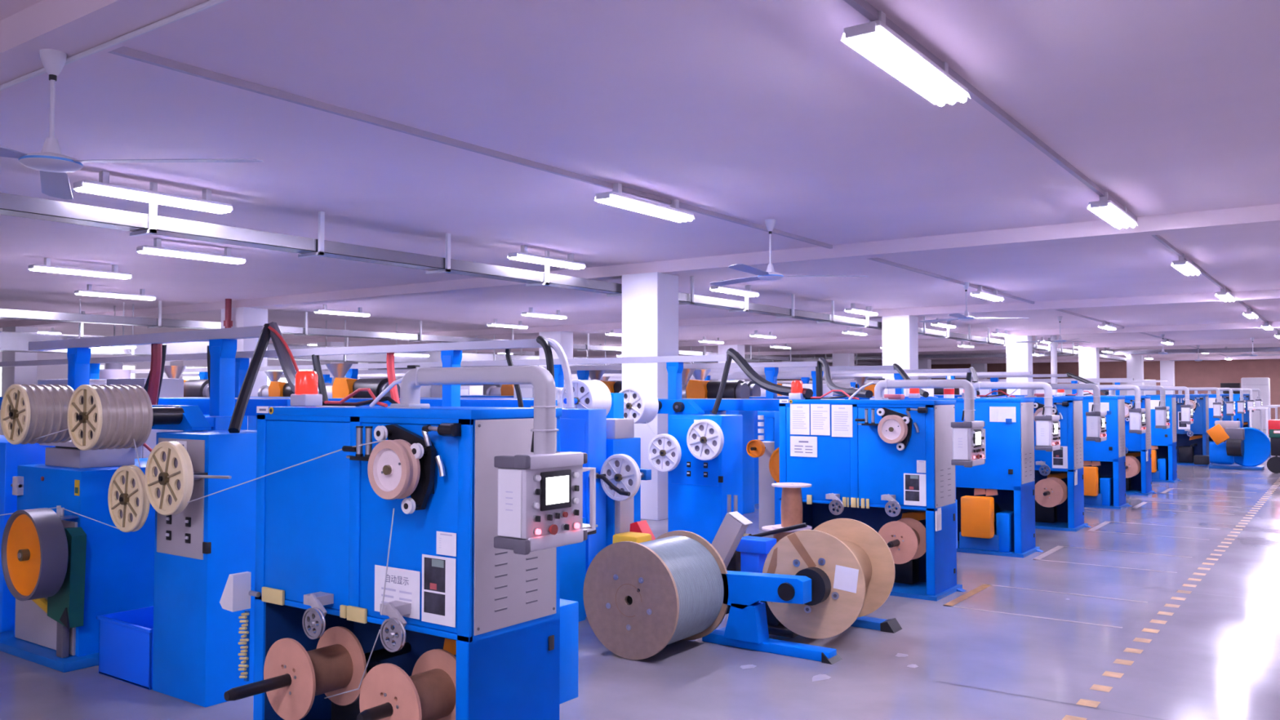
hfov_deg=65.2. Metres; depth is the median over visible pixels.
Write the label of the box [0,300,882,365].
cable tray
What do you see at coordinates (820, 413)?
notice sheet
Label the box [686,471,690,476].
switch
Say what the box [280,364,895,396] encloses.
support frame
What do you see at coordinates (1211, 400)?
notice sheet
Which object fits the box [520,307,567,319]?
ceiling lamp
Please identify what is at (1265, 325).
ceiling lamp
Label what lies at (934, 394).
trough
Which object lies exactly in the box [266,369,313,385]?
window
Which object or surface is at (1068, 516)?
machine
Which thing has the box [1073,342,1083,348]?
ceiling lamp
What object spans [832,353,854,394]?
column
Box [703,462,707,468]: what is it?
switch
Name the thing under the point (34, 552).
pulley
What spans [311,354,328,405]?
cable bundle
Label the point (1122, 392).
wall
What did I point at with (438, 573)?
control panel
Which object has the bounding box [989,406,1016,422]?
notice sheet
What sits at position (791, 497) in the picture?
spool
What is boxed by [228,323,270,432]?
cable bundle
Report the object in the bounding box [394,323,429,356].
ceiling lamp
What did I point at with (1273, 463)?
tool cart
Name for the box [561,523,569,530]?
switch
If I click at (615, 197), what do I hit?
ceiling lamp
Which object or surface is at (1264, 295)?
ceiling beam
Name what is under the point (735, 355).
cable bundle
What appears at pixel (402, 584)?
notice sheet
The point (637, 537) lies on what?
tub
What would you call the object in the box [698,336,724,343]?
ceiling lamp
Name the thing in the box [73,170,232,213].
ceiling lamp
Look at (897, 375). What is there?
support frame
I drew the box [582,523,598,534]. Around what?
shelf
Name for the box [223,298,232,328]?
pipe
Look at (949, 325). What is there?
ceiling lamp
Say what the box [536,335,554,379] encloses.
cable bundle
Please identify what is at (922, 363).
column
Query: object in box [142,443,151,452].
cable
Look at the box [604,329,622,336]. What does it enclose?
ceiling lamp
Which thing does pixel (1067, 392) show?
tall cabinet
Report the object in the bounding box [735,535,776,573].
bin
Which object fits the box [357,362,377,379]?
column
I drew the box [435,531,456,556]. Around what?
notice sheet
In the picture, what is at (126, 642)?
plastic crate
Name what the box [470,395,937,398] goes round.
trough
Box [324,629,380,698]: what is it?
wire
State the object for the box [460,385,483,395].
tall cabinet
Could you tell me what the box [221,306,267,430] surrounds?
column
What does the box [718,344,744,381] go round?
column
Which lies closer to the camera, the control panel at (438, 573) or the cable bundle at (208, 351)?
the control panel at (438, 573)
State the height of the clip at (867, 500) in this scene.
0.080 m
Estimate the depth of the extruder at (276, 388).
16.36 m
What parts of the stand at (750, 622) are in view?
post, drive motor, arm, knob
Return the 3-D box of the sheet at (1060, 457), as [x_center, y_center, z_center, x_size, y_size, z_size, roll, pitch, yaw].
[5.031,1.165,11.983,0.175,0.265,0.002,-1,-2,36]
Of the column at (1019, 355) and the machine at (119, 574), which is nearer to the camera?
the machine at (119, 574)
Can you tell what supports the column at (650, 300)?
on the floor
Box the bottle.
[943,375,954,398]
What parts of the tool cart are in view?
frame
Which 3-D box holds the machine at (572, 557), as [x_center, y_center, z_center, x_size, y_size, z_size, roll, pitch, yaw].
[-0.863,1.508,7.133,0.640,0.740,0.732,-1,-2,36]
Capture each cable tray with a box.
[0,182,1126,361]
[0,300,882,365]
[0,304,814,366]
[0,322,773,363]
[691,346,1279,363]
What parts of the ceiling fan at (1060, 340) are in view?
fan blade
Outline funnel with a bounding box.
[630,520,655,540]
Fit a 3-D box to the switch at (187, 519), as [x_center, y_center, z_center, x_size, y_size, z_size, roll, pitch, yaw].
[-2.418,0.866,5.342,0.044,0.052,0.017,-1,-2,36]
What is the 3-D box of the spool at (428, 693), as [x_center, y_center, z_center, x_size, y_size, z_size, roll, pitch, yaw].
[-0.876,1.330,3.907,0.340,0.340,0.275,-1,-2,36]
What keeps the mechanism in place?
on the floor
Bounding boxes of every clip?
[806,494,812,504]
[842,497,846,506]
[850,497,856,507]
[857,497,859,507]
[861,497,864,508]
[866,498,869,508]
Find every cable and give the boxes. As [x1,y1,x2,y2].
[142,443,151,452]
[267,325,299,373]
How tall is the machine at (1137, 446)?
1.753 m
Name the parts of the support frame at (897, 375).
post, post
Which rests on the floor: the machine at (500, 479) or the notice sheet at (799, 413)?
the machine at (500, 479)
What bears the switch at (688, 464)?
attached to the machine at (701, 455)
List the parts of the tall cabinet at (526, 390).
door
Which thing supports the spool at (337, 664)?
on the machine at (500, 479)
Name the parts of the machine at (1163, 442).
panel, duct arm, plate, panel, corner trim, corner trim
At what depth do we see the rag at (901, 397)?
8.45 m
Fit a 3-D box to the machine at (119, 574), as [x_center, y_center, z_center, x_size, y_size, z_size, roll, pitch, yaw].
[-3.499,1.196,6.682,1.190,1.335,1.150,-1,-2,36]
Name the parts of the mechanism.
stand post, rod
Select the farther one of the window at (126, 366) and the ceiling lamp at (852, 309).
the window at (126, 366)
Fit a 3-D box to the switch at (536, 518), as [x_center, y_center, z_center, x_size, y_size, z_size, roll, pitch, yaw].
[-0.374,0.581,3.658,0.024,0.027,0.027,-1,-2,36]
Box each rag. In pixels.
[884,394,905,399]
[1034,393,1044,396]
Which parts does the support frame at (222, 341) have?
post, post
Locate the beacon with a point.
(913, 393)
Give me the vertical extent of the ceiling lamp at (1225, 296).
0.172 m
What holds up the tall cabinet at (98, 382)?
on the floor
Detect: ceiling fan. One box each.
[0,48,262,199]
[710,218,867,285]
[919,282,1028,322]
[1015,315,1086,342]
[1133,333,1195,354]
[1169,345,1220,361]
[1228,337,1279,356]
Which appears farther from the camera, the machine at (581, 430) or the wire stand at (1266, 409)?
the wire stand at (1266, 409)
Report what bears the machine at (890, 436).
on the floor
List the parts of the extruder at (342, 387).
drive motor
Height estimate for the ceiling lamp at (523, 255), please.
0.172 m
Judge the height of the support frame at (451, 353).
2.065 m
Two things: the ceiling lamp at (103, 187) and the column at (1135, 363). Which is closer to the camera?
the ceiling lamp at (103, 187)
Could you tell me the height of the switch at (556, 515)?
0.027 m
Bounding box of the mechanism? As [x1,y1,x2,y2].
[726,494,807,571]
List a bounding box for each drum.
[555,386,704,423]
[560,379,623,418]
[582,530,728,659]
[762,518,895,639]
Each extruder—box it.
[164,365,209,431]
[248,371,294,430]
[317,363,399,398]
[485,384,513,395]
[588,369,622,392]
[600,376,609,381]
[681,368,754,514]
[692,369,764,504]
[759,374,782,440]
[848,376,875,395]
[933,388,943,394]
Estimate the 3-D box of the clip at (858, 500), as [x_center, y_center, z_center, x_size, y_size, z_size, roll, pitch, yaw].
[1.818,1.191,8.334,0.015,0.080,0.016,-1,-2,36]
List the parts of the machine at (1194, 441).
door, panel, plate, duct arm, panel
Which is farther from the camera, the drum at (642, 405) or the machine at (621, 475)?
the drum at (642, 405)
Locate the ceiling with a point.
(753, 111)
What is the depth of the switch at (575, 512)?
3.84 m
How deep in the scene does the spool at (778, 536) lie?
8.04 m
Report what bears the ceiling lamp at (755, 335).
hanging from the ceiling
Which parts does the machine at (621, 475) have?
crank arm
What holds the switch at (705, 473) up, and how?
attached to the machine at (701, 455)
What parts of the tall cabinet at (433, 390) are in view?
door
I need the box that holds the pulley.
[0,507,68,600]
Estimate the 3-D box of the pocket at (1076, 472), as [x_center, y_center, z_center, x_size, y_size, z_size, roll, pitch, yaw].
[5.202,1.401,11.930,0.016,0.180,0.120,-1,-2,36]
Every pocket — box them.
[935,507,941,531]
[1074,469,1077,485]
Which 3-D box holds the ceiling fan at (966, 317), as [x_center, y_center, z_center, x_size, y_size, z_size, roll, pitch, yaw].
[5.290,-0.906,15.534,1.475,0.600,1.700,0,-2,0]
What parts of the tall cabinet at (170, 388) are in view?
door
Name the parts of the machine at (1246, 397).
door, duct arm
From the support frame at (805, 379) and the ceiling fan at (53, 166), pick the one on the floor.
the support frame at (805, 379)
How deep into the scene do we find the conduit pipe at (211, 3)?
4.32 m
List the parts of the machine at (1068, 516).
traverse arm, guide plate, door, panel, duct arm, plate, panel, corner trim, corner trim, edge rail, edge rail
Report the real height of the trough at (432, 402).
1.586 m
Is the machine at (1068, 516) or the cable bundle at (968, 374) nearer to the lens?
the machine at (1068, 516)
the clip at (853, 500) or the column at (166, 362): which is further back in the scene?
the column at (166, 362)
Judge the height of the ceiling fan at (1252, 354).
0.600 m
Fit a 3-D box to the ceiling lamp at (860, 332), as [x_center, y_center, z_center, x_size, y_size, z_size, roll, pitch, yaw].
[5.713,-0.768,26.571,0.194,0.172,1.244,-1,-2,36]
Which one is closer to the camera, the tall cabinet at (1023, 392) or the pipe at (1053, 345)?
the tall cabinet at (1023, 392)
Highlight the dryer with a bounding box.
[99,362,130,379]
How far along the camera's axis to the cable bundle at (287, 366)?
5.79 m
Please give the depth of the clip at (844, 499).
8.40 m
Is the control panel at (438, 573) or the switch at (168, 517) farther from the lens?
the switch at (168, 517)
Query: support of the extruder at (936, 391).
on the floor
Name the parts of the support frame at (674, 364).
post, post, post, post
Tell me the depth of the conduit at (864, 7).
6.21 m
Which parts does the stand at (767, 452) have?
frame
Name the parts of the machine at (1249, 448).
drive motor, plate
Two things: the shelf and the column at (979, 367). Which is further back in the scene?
the column at (979, 367)
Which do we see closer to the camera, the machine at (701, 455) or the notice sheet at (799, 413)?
the notice sheet at (799, 413)
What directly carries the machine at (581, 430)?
on the floor
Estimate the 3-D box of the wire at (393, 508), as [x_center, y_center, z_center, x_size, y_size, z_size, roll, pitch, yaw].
[-0.980,0.784,3.882,0.086,0.421,0.005,-2,-2,43]
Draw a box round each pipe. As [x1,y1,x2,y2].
[0,0,228,90]
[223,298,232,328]
[1048,335,1057,395]
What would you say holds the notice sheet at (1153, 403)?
attached to the machine at (1163, 442)
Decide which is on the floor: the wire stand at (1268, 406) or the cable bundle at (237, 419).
the wire stand at (1268, 406)
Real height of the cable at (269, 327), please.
0.555 m
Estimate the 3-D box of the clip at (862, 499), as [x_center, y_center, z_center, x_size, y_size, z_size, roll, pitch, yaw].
[1.852,1.190,8.309,0.030,0.080,0.016,-1,-2,36]
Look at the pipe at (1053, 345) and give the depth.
27.46 m
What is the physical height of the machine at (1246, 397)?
1.762 m
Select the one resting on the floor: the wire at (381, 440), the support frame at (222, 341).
the support frame at (222, 341)
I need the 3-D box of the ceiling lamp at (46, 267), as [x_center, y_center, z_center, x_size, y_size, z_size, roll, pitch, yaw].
[-7.287,-1.199,13.058,0.194,0.172,1.244,-1,-2,36]
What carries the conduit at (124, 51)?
attached to the ceiling
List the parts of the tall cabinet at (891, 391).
door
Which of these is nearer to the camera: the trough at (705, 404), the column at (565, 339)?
the trough at (705, 404)
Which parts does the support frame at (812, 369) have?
post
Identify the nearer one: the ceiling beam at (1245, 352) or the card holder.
the card holder
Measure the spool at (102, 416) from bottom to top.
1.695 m
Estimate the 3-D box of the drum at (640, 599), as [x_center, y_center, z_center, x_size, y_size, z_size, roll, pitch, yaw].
[0.108,1.494,6.428,0.720,0.720,0.632,-1,-2,36]
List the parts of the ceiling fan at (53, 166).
fan blade, down rod, fan blade, fan blade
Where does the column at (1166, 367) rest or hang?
on the floor
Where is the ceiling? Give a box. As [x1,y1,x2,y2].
[0,0,1279,362]
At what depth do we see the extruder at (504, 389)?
17.44 m
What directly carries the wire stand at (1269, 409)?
on the floor
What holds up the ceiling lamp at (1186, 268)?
hanging from the ceiling
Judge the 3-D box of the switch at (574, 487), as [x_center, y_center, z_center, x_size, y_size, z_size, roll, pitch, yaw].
[-0.244,0.493,3.842,0.024,0.027,0.027,-1,-2,36]
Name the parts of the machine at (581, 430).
door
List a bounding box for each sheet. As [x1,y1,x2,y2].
[374,564,420,619]
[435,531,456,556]
[790,404,809,435]
[790,435,817,457]
[810,404,830,435]
[831,404,853,437]
[916,460,925,472]
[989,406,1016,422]
[1052,446,1067,468]
[1088,402,1109,414]
[1150,400,1159,408]
[1177,411,1190,429]
[1208,397,1216,408]
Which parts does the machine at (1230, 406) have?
duct arm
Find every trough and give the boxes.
[0,396,292,430]
[182,396,557,431]
[249,396,779,414]
[460,395,874,399]
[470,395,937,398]
[832,394,1055,398]
[933,394,1056,395]
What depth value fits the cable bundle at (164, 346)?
6.97 m
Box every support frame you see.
[0,338,542,430]
[28,325,264,416]
[130,354,727,532]
[179,361,817,441]
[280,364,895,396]
[360,368,970,394]
[571,371,1031,383]
[588,373,1067,395]
[687,377,1133,395]
[777,380,1168,395]
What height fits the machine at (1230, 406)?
1.763 m
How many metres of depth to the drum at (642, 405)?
9.80 m
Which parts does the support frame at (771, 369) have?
post, post, post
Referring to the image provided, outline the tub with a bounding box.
[613,531,651,543]
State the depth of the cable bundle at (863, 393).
10.00 m
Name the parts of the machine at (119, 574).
tension arm, panel, plate, belt guard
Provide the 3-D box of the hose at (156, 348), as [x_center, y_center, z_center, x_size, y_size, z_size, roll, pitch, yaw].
[-3.364,0.138,6.908,0.147,0.541,0.063,-1,-2,36]
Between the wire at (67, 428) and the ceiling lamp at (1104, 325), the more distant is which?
the ceiling lamp at (1104, 325)
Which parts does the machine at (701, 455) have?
panel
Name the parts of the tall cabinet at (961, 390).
door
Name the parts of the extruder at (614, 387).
drive motor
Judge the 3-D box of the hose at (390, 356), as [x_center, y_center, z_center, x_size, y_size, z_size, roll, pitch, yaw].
[-2.179,0.196,8.864,0.167,0.533,0.065,-1,-2,36]
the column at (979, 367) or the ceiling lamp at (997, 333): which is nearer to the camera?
the ceiling lamp at (997, 333)
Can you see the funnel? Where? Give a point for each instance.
(642, 526)
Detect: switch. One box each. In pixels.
[165,515,171,524]
[165,530,171,540]
[184,516,191,527]
[184,533,191,543]
[533,488,541,495]
[533,515,540,522]
[544,513,552,520]
[552,511,559,519]
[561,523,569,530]
[571,484,579,491]
[571,508,579,515]
[686,462,690,466]
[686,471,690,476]
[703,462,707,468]
[703,471,707,477]
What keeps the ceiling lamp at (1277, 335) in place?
hanging from the ceiling
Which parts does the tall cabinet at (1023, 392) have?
door, door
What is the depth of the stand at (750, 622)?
6.36 m
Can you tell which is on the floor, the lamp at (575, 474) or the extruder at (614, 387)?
the extruder at (614, 387)
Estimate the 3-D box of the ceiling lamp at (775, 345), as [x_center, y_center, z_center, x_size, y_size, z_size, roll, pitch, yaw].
[4.907,-0.503,34.891,0.194,0.172,1.244,-1,-2,36]
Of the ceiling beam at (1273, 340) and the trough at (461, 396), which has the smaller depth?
the trough at (461, 396)
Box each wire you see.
[0,506,118,528]
[32,428,68,439]
[133,439,140,466]
[186,440,384,502]
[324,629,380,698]
[380,508,394,615]
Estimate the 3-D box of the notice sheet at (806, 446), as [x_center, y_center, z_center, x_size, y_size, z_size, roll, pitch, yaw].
[1.414,0.748,8.643,0.255,0.175,0.002,-1,-2,36]
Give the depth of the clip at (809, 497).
8.58 m
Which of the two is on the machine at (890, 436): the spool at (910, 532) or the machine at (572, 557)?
the spool at (910, 532)
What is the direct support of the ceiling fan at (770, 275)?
hanging from the ceiling
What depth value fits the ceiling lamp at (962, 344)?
33.85 m
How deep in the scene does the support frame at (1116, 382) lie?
33.25 m
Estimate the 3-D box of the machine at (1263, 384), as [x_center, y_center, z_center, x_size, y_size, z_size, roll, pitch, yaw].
[27.320,1.924,44.351,1.050,2.280,0.806,-1,-2,36]
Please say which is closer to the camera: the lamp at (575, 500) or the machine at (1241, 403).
the lamp at (575, 500)
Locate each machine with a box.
[0,435,55,632]
[0,440,155,672]
[107,429,257,707]
[223,364,598,719]
[560,408,606,617]
[560,517,586,622]
[588,417,651,546]
[647,413,742,543]
[778,378,985,601]
[902,381,1060,557]
[956,383,1106,531]
[1016,384,1146,509]
[1053,385,1169,495]
[1089,386,1193,482]
[1156,387,1235,445]
[1176,387,1223,466]
[1193,420,1271,470]
[1206,387,1245,441]
[1220,388,1254,427]
[1232,388,1262,427]
[1240,377,1270,429]
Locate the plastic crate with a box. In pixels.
[96,605,153,689]
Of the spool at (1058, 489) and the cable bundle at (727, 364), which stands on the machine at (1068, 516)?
the spool at (1058, 489)
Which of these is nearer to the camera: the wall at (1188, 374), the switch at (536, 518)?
the switch at (536, 518)
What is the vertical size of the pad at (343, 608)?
0.052 m
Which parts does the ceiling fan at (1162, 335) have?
fan blade, fan blade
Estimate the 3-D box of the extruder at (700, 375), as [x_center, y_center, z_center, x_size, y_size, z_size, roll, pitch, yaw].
[1.173,1.139,15.181,1.400,1.990,0.440,-1,-2,36]
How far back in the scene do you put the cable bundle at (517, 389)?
8.04 m
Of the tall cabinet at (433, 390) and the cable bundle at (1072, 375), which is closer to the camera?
the tall cabinet at (433, 390)
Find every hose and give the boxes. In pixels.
[147,343,162,404]
[386,352,399,403]
[545,337,574,408]
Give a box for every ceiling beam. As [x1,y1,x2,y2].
[0,0,239,94]
[0,204,1279,329]
[268,288,1279,344]
[462,321,1279,352]
[577,337,1279,357]
[708,351,1279,363]
[822,355,1279,366]
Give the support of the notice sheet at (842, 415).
attached to the machine at (890, 436)
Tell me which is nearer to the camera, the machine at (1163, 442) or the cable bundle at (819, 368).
the cable bundle at (819, 368)
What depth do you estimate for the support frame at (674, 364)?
11.40 m
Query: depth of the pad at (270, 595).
4.48 m
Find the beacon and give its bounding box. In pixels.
[908,388,919,398]
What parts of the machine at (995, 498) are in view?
panel, drive motor, plate, duct arm, panel, corner trim, corner trim, edge rail, edge rail, handle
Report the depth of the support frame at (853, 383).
28.42 m
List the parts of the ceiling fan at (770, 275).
fan blade, fan blade, down rod, fan blade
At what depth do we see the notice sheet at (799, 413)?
8.67 m
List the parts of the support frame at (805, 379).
post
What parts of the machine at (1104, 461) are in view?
panel, duct arm, plate, panel, corner trim, corner trim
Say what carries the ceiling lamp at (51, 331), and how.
hanging from the ceiling
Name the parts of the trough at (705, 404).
leg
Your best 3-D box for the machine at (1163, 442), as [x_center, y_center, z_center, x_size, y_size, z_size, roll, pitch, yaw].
[9.411,1.367,18.779,1.743,1.763,0.710,-1,-2,36]
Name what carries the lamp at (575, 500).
on the machine at (500, 479)
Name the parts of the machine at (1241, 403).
duct arm, door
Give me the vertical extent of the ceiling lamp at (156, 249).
0.172 m
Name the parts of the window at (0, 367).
pane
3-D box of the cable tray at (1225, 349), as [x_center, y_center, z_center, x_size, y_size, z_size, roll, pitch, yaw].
[15.041,-0.227,42.944,34.500,0.210,0.300,-1,-2,36]
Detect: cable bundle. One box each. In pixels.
[143,371,150,392]
[156,343,166,404]
[207,345,210,395]
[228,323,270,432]
[269,321,296,394]
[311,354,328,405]
[505,348,523,407]
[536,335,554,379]
[711,354,732,414]
[726,347,813,398]
[815,360,822,396]
[818,356,873,398]
[893,363,928,397]
[966,372,971,382]
[969,366,979,395]
[1066,372,1108,395]
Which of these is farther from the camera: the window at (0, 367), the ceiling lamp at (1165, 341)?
the window at (0, 367)
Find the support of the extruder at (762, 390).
on the floor
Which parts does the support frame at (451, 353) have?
post, post, post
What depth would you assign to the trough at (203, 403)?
7.33 m
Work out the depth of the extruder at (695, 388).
13.67 m
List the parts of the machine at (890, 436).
leg, door, traverse arm, panel, traverse arm, door, guide plate, duct arm, plate, panel, corner trim, corner trim, edge rail, edge rail, handle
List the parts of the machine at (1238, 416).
duct arm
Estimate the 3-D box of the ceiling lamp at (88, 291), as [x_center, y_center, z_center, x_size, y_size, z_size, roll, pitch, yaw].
[-8.481,-1.099,16.199,0.194,0.172,1.244,-1,-2,36]
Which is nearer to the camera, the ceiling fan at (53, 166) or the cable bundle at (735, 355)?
the ceiling fan at (53, 166)
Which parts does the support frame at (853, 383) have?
post, post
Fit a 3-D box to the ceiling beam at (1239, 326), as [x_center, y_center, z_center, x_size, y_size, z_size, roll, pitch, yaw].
[3.301,-0.574,32.992,43.000,0.150,0.280,-1,-2,36]
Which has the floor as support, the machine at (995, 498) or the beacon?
the machine at (995, 498)
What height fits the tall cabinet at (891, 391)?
1.780 m
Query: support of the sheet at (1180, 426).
attached to the machine at (1194, 441)
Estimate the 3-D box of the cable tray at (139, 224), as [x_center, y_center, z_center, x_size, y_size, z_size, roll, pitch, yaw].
[7.562,-0.717,24.445,0.340,0.410,47.500,-1,-2,36]
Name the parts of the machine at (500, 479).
sample strip, leg, door, traverse arm, panel, traverse arm, door, guide plate, clamp lever, duct arm, corner trim, corner trim, panel, clamp lever, edge rail, edge rail, corner trim, corner trim, handle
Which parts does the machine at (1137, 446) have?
door, panel, duct arm, plate, panel, corner trim, corner trim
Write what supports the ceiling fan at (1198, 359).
hanging from the ceiling
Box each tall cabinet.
[37,378,106,385]
[106,377,183,458]
[398,382,442,397]
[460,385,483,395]
[513,382,564,397]
[782,383,832,395]
[888,388,933,395]
[959,388,991,395]
[1020,389,1054,395]
[1057,389,1077,395]
[1220,382,1240,394]
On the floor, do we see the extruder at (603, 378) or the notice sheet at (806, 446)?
the extruder at (603, 378)
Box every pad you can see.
[262,586,284,605]
[339,604,346,617]
[346,605,367,623]
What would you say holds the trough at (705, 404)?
on the floor
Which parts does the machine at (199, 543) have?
panel, guide rod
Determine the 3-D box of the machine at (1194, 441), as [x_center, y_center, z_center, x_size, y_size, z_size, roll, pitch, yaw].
[12.303,1.497,22.817,1.743,1.762,1.148,-1,-2,36]
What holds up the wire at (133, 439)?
attached to the spool at (102, 416)
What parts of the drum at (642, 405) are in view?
knob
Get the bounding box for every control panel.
[421,554,456,627]
[903,473,926,506]
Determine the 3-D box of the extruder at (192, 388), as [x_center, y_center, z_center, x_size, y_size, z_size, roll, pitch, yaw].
[-5.869,1.067,12.905,1.400,1.990,0.440,-1,-2,36]
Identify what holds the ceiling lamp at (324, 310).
hanging from the ceiling
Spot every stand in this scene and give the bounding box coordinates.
[702,567,902,664]
[746,410,779,529]
[1248,407,1271,456]
[1259,405,1277,431]
[1268,404,1279,440]
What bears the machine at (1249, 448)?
on the floor
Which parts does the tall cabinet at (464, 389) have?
door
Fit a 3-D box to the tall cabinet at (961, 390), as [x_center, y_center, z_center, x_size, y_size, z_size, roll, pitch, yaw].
[7.877,1.504,23.336,0.720,1.780,0.422,-1,-2,36]
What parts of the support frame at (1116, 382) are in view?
post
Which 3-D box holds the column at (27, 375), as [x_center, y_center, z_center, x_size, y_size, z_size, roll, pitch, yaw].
[-14.907,0.815,24.001,0.700,3.200,0.500,-1,-2,36]
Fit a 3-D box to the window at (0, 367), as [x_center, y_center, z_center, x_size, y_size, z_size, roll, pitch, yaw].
[-22.322,0.885,34.047,0.050,1.700,2.400,-1,-2,36]
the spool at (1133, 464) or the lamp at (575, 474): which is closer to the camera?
the lamp at (575, 474)
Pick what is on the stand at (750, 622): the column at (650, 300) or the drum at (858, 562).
the drum at (858, 562)
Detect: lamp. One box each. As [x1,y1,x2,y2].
[28,257,132,279]
[37,327,61,333]
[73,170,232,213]
[74,284,155,300]
[75,298,136,348]
[136,238,245,264]
[314,304,370,316]
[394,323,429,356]
[487,319,528,328]
[506,244,586,269]
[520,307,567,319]
[532,502,540,509]
[533,474,541,481]
[571,497,579,504]
[572,471,579,478]
[594,182,694,222]
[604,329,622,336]
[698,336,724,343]
[709,280,759,297]
[749,330,776,337]
[769,343,791,348]
[840,10,970,106]
[842,327,867,335]
[844,302,878,315]
[930,318,955,328]
[957,341,973,347]
[970,285,1004,301]
[991,328,1011,337]
[1038,336,1050,343]
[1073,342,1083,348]
[1087,191,1137,229]
[1097,320,1115,329]
[1102,347,1113,353]
[1144,355,1153,359]
[1161,337,1173,344]
[1170,253,1200,275]
[1214,286,1235,302]
[1242,306,1258,318]
[1261,320,1273,329]
[1274,330,1279,338]
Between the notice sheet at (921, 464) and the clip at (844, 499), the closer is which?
the notice sheet at (921, 464)
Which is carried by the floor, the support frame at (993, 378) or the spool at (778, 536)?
the support frame at (993, 378)
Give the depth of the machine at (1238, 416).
29.42 m
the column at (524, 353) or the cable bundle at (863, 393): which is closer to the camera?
the cable bundle at (863, 393)
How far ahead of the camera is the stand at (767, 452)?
11.92 m
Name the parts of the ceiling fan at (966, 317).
fan blade, fan blade, fan blade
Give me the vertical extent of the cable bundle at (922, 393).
0.470 m
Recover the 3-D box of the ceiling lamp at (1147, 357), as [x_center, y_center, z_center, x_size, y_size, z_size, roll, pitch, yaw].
[23.778,-0.126,46.711,0.194,0.172,1.244,-1,-2,36]
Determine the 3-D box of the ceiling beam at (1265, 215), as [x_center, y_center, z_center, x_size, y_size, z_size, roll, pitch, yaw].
[-7.118,-1.038,18.445,43.000,0.150,0.280,-1,-2,36]
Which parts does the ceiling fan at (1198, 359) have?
fan blade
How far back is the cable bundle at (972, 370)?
15.41 m
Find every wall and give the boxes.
[0,351,688,434]
[710,359,1279,419]
[1112,379,1155,395]
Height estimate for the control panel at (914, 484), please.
0.255 m
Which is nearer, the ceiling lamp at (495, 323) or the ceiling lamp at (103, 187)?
the ceiling lamp at (103, 187)
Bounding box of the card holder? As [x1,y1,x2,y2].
[219,571,261,612]
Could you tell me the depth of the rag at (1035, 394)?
12.34 m
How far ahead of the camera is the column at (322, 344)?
31.09 m
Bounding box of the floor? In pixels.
[0,429,1279,719]
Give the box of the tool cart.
[1266,419,1279,473]
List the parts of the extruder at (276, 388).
drive motor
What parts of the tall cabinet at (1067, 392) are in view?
door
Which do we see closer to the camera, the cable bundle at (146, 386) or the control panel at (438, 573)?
the control panel at (438, 573)
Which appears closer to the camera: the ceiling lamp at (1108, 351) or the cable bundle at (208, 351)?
the cable bundle at (208, 351)
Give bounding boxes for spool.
[0,384,231,450]
[263,626,366,719]
[359,648,456,719]
[761,524,799,542]
[771,482,812,530]
[878,517,925,564]
[1035,477,1067,507]
[1125,455,1140,478]
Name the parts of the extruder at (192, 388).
drive motor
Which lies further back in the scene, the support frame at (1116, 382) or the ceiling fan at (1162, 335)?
the support frame at (1116, 382)
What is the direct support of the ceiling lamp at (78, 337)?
hanging from the ceiling
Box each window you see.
[0,367,1,410]
[100,363,136,378]
[182,365,207,380]
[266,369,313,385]
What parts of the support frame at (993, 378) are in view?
post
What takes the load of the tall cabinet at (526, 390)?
on the floor
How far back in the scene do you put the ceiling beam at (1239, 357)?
50.09 m
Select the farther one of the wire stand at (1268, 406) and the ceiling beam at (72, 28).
the wire stand at (1268, 406)
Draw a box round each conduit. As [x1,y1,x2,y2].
[107,46,1226,356]
[843,0,1279,332]
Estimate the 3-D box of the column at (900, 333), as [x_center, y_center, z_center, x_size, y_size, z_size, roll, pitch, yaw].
[5.346,0.704,20.512,0.580,3.200,0.500,-1,-2,36]
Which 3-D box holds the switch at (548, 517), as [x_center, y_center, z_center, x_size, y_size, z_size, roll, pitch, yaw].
[-0.336,0.585,3.711,0.024,0.027,0.027,-1,-2,36]
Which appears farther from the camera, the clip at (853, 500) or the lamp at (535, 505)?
the clip at (853, 500)
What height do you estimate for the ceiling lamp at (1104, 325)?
0.172 m
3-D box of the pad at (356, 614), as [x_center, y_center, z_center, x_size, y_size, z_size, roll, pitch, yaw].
[-1.177,1.058,4.159,0.117,0.060,0.016,-1,-2,36]
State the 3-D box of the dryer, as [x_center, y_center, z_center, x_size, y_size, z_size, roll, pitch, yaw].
[-6.728,1.027,12.599,0.720,2.050,0.380,-1,-2,36]
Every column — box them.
[0,326,37,435]
[162,360,182,378]
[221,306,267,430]
[316,342,343,387]
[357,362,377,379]
[512,351,534,355]
[538,331,573,382]
[622,271,678,520]
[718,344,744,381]
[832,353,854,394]
[882,315,918,394]
[918,359,931,379]
[970,363,986,383]
[1005,335,1032,395]
[1078,346,1099,395]
[1126,355,1144,395]
[1160,360,1174,394]
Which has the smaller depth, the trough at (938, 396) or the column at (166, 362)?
the trough at (938, 396)
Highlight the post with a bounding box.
[711,511,752,568]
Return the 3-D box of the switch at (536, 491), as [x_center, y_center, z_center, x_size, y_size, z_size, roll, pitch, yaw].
[-0.373,0.483,3.663,0.024,0.027,0.027,-1,-2,36]
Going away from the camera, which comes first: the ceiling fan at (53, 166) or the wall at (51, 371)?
the ceiling fan at (53, 166)
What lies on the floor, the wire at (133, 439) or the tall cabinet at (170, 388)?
the tall cabinet at (170, 388)
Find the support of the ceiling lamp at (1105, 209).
hanging from the ceiling
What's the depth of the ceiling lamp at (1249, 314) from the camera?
20.04 m
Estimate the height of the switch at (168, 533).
0.052 m

